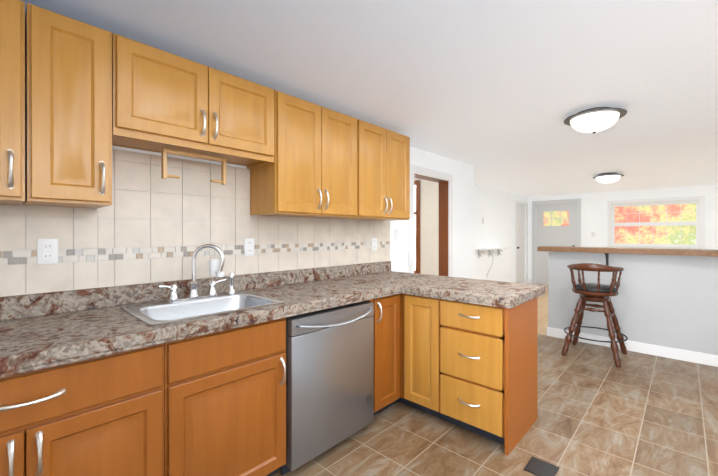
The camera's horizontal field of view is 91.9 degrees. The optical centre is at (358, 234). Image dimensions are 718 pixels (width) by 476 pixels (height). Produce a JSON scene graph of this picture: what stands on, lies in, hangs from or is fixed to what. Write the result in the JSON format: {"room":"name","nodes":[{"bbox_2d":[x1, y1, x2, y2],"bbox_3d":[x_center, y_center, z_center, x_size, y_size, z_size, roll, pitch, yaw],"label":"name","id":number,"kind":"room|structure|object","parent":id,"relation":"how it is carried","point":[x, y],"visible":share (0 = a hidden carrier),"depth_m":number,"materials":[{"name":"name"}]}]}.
{"room":"kitchen","nodes":[
{"label":"kitchen","id":0,"kind":"room"},
{"bbox_2d":[0,146,473,278],"bbox_3d":[-0.350,0.170,2.839,0.120,2.220,5.590,0,0,43],"label":"wall","id":1,"kind":"structure","parent":0,"point":[463,218],"depth_m":4.43,"materials":[{"name":"paint"}]},
{"bbox_2d":[0,0,24,204],"bbox_3d":[-1.619,-0.505,1.128,0.360,0.755,0.756,0,0,43],"label":"upper cabinet","id":2,"kind":"object","parent":1,"relation":"attached to","point":[12,102],"visible":1,"depth_m":1.28,"materials":[{"name":"brown wood"}]},
{"bbox_2d":[22,3,111,208],"bbox_3d":[-1.264,-0.505,1.506,0.360,0.755,0.269,0,0,43],"label":"upper cabinet","id":3,"kind":"object","parent":1,"relation":"attached to","point":[68,111],"visible":0.98,"depth_m":1.40,"materials":[{"name":"brown wood"}]},
{"bbox_2d":[112,33,273,168],"bbox_3d":[-0.889,-0.661,1.907,0.360,0.445,0.821,0,0,43],"label":"upper cabinet","id":4,"kind":"object","parent":1,"relation":"attached to","point":[161,99],"visible":0.98,"depth_m":1.75,"materials":[{"name":"brown wood"}]},
{"bbox_2d":[161,149,226,184],"bbox_3d":[-0.893,-0.363,1.899,0.040,0.150,0.334,0,0,43],"label":"paper towel holder","id":5,"kind":"object","parent":4,"relation":"attached to","point":[165,175],"visible":1,"depth_m":1.85,"materials":[{"name":"brown wood"}]},
{"bbox_2d":[0,149,389,296],"bbox_3d":[-0.911,-0.086,2.141,0.011,0.704,3.559,0,0,43],"label":"tile backsplash","id":6,"kind":"structure","parent":1,"relation":"attached to","point":[149,225],"depth_m":1.94,"materials":[{"name":"beige tile"}]},
{"bbox_2d":[37,238,57,263],"bbox_3d":[-1.420,0.077,1.583,0.008,0.116,0.072,0,0,43],"label":"outlet","id":7,"kind":"object","parent":6,"relation":"attached to","point":[47,251],"visible":1,"depth_m":1.58,"materials":[{"name":"white plastic"}]},
{"bbox_2d":[244,238,253,255],"bbox_3d":[-0.732,0.086,2.319,0.007,0.116,0.072,0,0,43],"label":"electrical outlet","id":8,"kind":"object","parent":6,"relation":"attached to","point":[248,247],"visible":1,"depth_m":2.31,"materials":[{"name":"white plastic"}]},
{"bbox_2d":[372,238,376,250],"bbox_3d":[0.147,0.094,3.257,0.007,0.116,0.072,0,0,43],"label":"electrical outlet","id":9,"kind":"object","parent":6,"relation":"attached to","point":[374,244],"visible":1,"depth_m":3.25,"materials":[{"name":"white plastic"}]},
{"bbox_2d":[250,90,356,218],"bbox_3d":[-0.359,-0.507,2.473,0.360,0.755,0.722,0,0,43],"label":"upper cabinet","id":10,"kind":"object","parent":1,"relation":"attached to","point":[310,171],"visible":0.98,"depth_m":2.30,"materials":[{"name":"brown wood"}]},
{"bbox_2d":[331,119,409,220],"bbox_3d":[0.126,-0.508,2.991,0.360,0.755,0.690,0,0,43],"label":"upper cabinet","id":11,"kind":"object","parent":1,"relation":"attached to","point":[383,174],"visible":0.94,"depth_m":2.85,"materials":[{"name":"brown wood"}]},
{"bbox_2d":[394,229,398,239],"bbox_3d":[0.380,0.001,3.524,0.009,0.116,0.072,0,0,43],"label":"light switch","id":12,"kind":"object","parent":1,"relation":"attached to","point":[396,234],"visible":1,"depth_m":3.52,"materials":[{"name":"white plastic"}]},
{"bbox_2d":[408,164,452,276],"bbox_3d":[0.801,0.265,4.059,0.146,2.025,0.945,0,0,43],"label":"door frame","id":13,"kind":"structure","parent":1,"relation":"attached to","point":[419,170],"depth_m":4.30,"materials":[{"name":"white wood"}]},
{"bbox_2d":[21,0,717,196],"bbox_3d":[1.435,-0.994,4.569,8.120,0.100,10.560,0,0,43],"label":"ceiling","id":14,"kind":"structure","parent":0,"point":[495,94],"depth_m":1.96,"materials":[{"name":"paint"}]},
{"bbox_2d":[564,107,626,133],"bbox_3d":[1.809,-0.857,2.671,0.406,0.164,0.406,0,0,43],"label":"kitchen ceiling light","id":15,"kind":"object","parent":14,"relation":"attached to","point":[594,120],"visible":1,"depth_m":2.58,"materials":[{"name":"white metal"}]},
{"bbox_2d":[592,173,623,183],"bbox_3d":[3.884,-0.862,5.413,0.406,0.164,0.406,0,0,43],"label":"ceiling light","id":16,"kind":"object","parent":14,"relation":"attached to","point":[606,178],"visible":1,"depth_m":5.31,"materials":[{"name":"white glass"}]},
{"bbox_2d":[414,178,438,275],"bbox_3d":[0.059,0.164,6.202,3.880,2.220,0.120,0,0,43],"label":"wall","id":17,"kind":"structure","parent":0,"point":[429,227],"depth_m":5.19,"materials":[{"name":"white paint"}]},
{"bbox_2d":[414,180,419,273],"bbox_3d":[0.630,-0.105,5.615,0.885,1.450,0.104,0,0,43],"label":"door frame","id":18,"kind":"structure","parent":17,"relation":"in","point":[417,227],"depth_m":5.32,"materials":[{"name":"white wood"}]},
{"bbox_2d":[272,334,717,475],"bbox_3d":[1.262,1.312,1.461,4.120,0.060,5.780,0,0,43],"label":"floor","id":19,"kind":"structure","parent":0,"point":[599,413],"depth_m":2.24,"materials":[{"name":"tile"}]},
{"bbox_2d":[0,340,179,475],"bbox_3d":[-1.266,0.848,1.294,0.607,0.868,0.880,0,0,43],"label":"base cabinet","id":20,"kind":"object","parent":19,"relation":"on","point":[117,414],"depth_m":1.22,"materials":[{"name":"brown wood"}]},
{"bbox_2d":[0,261,447,377],"bbox_3d":[-0.673,0.346,1.923,0.657,0.159,3.568,0,0,43],"label":"countertop","id":21,"kind":"structure","parent":20,"relation":"on","point":[38,331],"depth_m":1.60,"materials":[{"name":"stone"}]},
{"bbox_2d":[158,244,234,301],"bbox_3d":[-0.866,0.205,1.929,0.152,0.306,0.428,0,0,43],"label":"faucet","id":22,"kind":"object","parent":21,"relation":"on","point":[216,267],"visible":1,"depth_m":1.93,"materials":[{"name":"silver metal"}]},
{"bbox_2d":[120,291,285,325],"bbox_3d":[-0.785,0.450,1.790,0.510,0.182,0.655,0,0,43],"label":"sink","id":23,"kind":"object","parent":21,"relation":"in","point":[158,313],"visible":0.38,"depth_m":1.85,"materials":[{"name":"silver metal"}]},
{"bbox_2d":[180,318,290,475],"bbox_3d":[-0.803,0.847,1.789,0.607,0.868,0.620,0,0,43],"label":"base cabinet","id":24,"kind":"object","parent":19,"relation":"on","point":[212,404],"depth_m":1.60,"materials":[{"name":"brown wood"}]},
{"bbox_2d":[284,301,373,470],"bbox_3d":[-0.326,0.838,2.224,0.678,0.786,0.651,0,0,43],"label":"dishwasher","id":25,"kind":"object","parent":19,"relation":"on","point":[329,378],"visible":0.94,"depth_m":1.98,"materials":[{"name":"silver metal"}]},
{"bbox_2d":[372,294,399,414],"bbox_3d":[-0.014,0.846,2.625,0.615,0.868,0.347,0,0,43],"label":"base cabinet","id":26,"kind":"object","parent":19,"relation":"on","point":[386,315],"depth_m":2.42,"materials":[{"name":"brown wood"}]},
{"bbox_2d":[400,293,439,417],"bbox_3d":[0.602,0.846,2.622,0.348,0.868,0.561,0,0,43],"label":"base cabinet","id":27,"kind":"object","parent":19,"relation":"on","point":[419,315],"depth_m":2.43,"materials":[{"name":"brown wood"}]},
{"bbox_2d":[400,276,545,308],"bbox_3d":[0.822,0.395,2.481,0.750,0.059,0.709,0,0,43],"label":"countertop","id":28,"kind":"structure","parent":27,"relation":"on","point":[500,294],"depth_m":2.32,"materials":[{"name":"stone"}]},
{"bbox_2d":[440,297,537,454],"bbox_3d":[0.881,0.846,2.369,0.467,0.868,0.549,0,0,43],"label":"base cabinet","id":29,"kind":"object","parent":19,"relation":"on","point":[488,354],"depth_m":2.16,"materials":[{"name":"brown wood"}]},
{"bbox_2d":[524,456,558,475],"bbox_3d":[0.997,1.278,1.895,0.140,0.006,0.150,0,0,43],"label":"floor vent","id":30,"kind":"object","parent":19,"relation":"in","point":[536,466],"visible":1,"depth_m":1.89,"materials":[{"name":"black metal"}]},
{"bbox_2d":[562,263,627,366],"bbox_3d":[2.498,0.787,3.680,0.563,0.990,0.589,0,0,43],"label":"bar stool","id":31,"kind":"object","parent":19,"relation":"on","point":[597,292],"visible":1,"depth_m":3.59,"materials":[{"name":"brown wood"}]},
{"bbox_2d":[474,185,527,283],"bbox_3d":[2.689,0.162,7.226,0.120,2.220,4.970,0,0,43],"label":"wall","id":32,"kind":"structure","parent":0,"point":[494,209],"depth_m":7.36,"materials":[{"name":"paint"}]},
{"bbox_2d":[476,247,509,274],"bbox_3d":[2.734,0.568,7.041,0.199,0.581,1.200,0,0,43],"label":"wall shelf","id":33,"kind":"object","parent":32,"relation":"attached to","point":[489,249],"visible":1,"depth_m":6.85,"materials":[{"name":"white"}]},
{"bbox_2d":[517,205,524,283],"bbox_3d":[3.982,0.269,8.543,0.108,1.988,0.688,0,0,43],"label":"closet door","id":34,"kind":"structure","parent":32,"relation":"in","point":[520,243],"depth_m":8.57,"materials":[{"name":"white wood"}]},
{"bbox_2d":[515,201,527,283],"bbox_3d":[4.000,0.234,8.526,0.016,2.070,0.840,0,0,43],"label":"door frame","id":35,"kind":"structure","parent":32,"relation":"attached to","point":[521,203],"depth_m":8.49,"materials":[{"name":"white wood"}]},
{"bbox_2d":[535,284,547,334],"bbox_3d":[4.542,1.305,5.623,5.020,0.060,4.780,0,0,43],"label":"floor","id":36,"kind":"structure","parent":0,"point":[542,313],"depth_m":5.59,"materials":[{"name":"beige wood"}]},
{"bbox_2d":[528,185,717,279],"bbox_3d":[6.135,0.162,7.322,5.020,2.220,0.120,0,0,43],"label":"wall","id":37,"kind":"structure","parent":0,"point":[594,212],"depth_m":7.78,"materials":[{"name":"paint"}]},
{"bbox_2d":[536,203,576,284],"bbox_3d":[4.820,0.255,8.501,0.898,2.018,0.110,0,0,43],"label":"entry door","id":38,"kind":"structure","parent":37,"relation":"in","point":[556,224],"depth_m":8.57,"materials":[{"name":"white paint"}]},
{"bbox_2d":[532,198,580,283],"bbox_3d":[4.800,0.214,8.478,1.070,2.110,0.016,0,0,43],"label":"door frame","id":39,"kind":"structure","parent":37,"relation":"attached to","point":[578,201],"depth_m":8.76,"materials":[{"name":"white paint"}]},
{"bbox_2d":[607,196,704,248],"bbox_3d":[6.139,-0.218,7.252,1.560,1.060,0.095,0,0,43],"label":"window","id":40,"kind":"structure","parent":37,"relation":"in","point":[699,202],"depth_m":7.13,"materials":[{"name":"white"}]},
{"bbox_2d":[548,251,717,354],"bbox_3d":[3.559,0.744,3.350,3.110,1.070,0.120,0,0,43],"label":"wall","id":41,"kind":"structure","parent":0,"point":[670,301],"depth_m":3.69,"materials":[{"name":"paint"}]},
{"bbox_2d":[604,253,608,265],"bbox_3d":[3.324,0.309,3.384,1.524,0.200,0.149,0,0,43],"label":"bracket","id":42,"kind":"object","parent":41,"relation":"attached to","point":[607,258],"visible":0.62,"depth_m":3.94,"materials":[{"name":"black metal"}]},
{"bbox_2d":[537,246,717,256],"bbox_3d":[3.488,0.180,3.329,3.184,0.055,0.360,0,0,43],"label":"bar","id":43,"kind":"object","parent":41,"relation":"on","point":[684,252],"visible":1,"depth_m":3.69,"materials":[{"name":"brown wood"}]},
{"bbox_2d":[547,327,717,366],"bbox_3d":[3.508,1.224,3.307,3.124,0.110,0.014,0,0,43],"label":"baseboard","id":44,"kind":"structure","parent":41,"relation":"attached to","point":[682,355],"depth_m":3.68,"materials":[{"name":"white wood"}]},
{"label":"outside","id":45,"kind":"structure","parent":0,"visible":0},
{"bbox_2d":[615,204,695,244],"bbox_3d":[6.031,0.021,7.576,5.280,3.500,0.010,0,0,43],"label":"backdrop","id":46,"kind":"structure","parent":45,"point":[686,235],"depth_m":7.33,"materials":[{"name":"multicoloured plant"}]}
]}

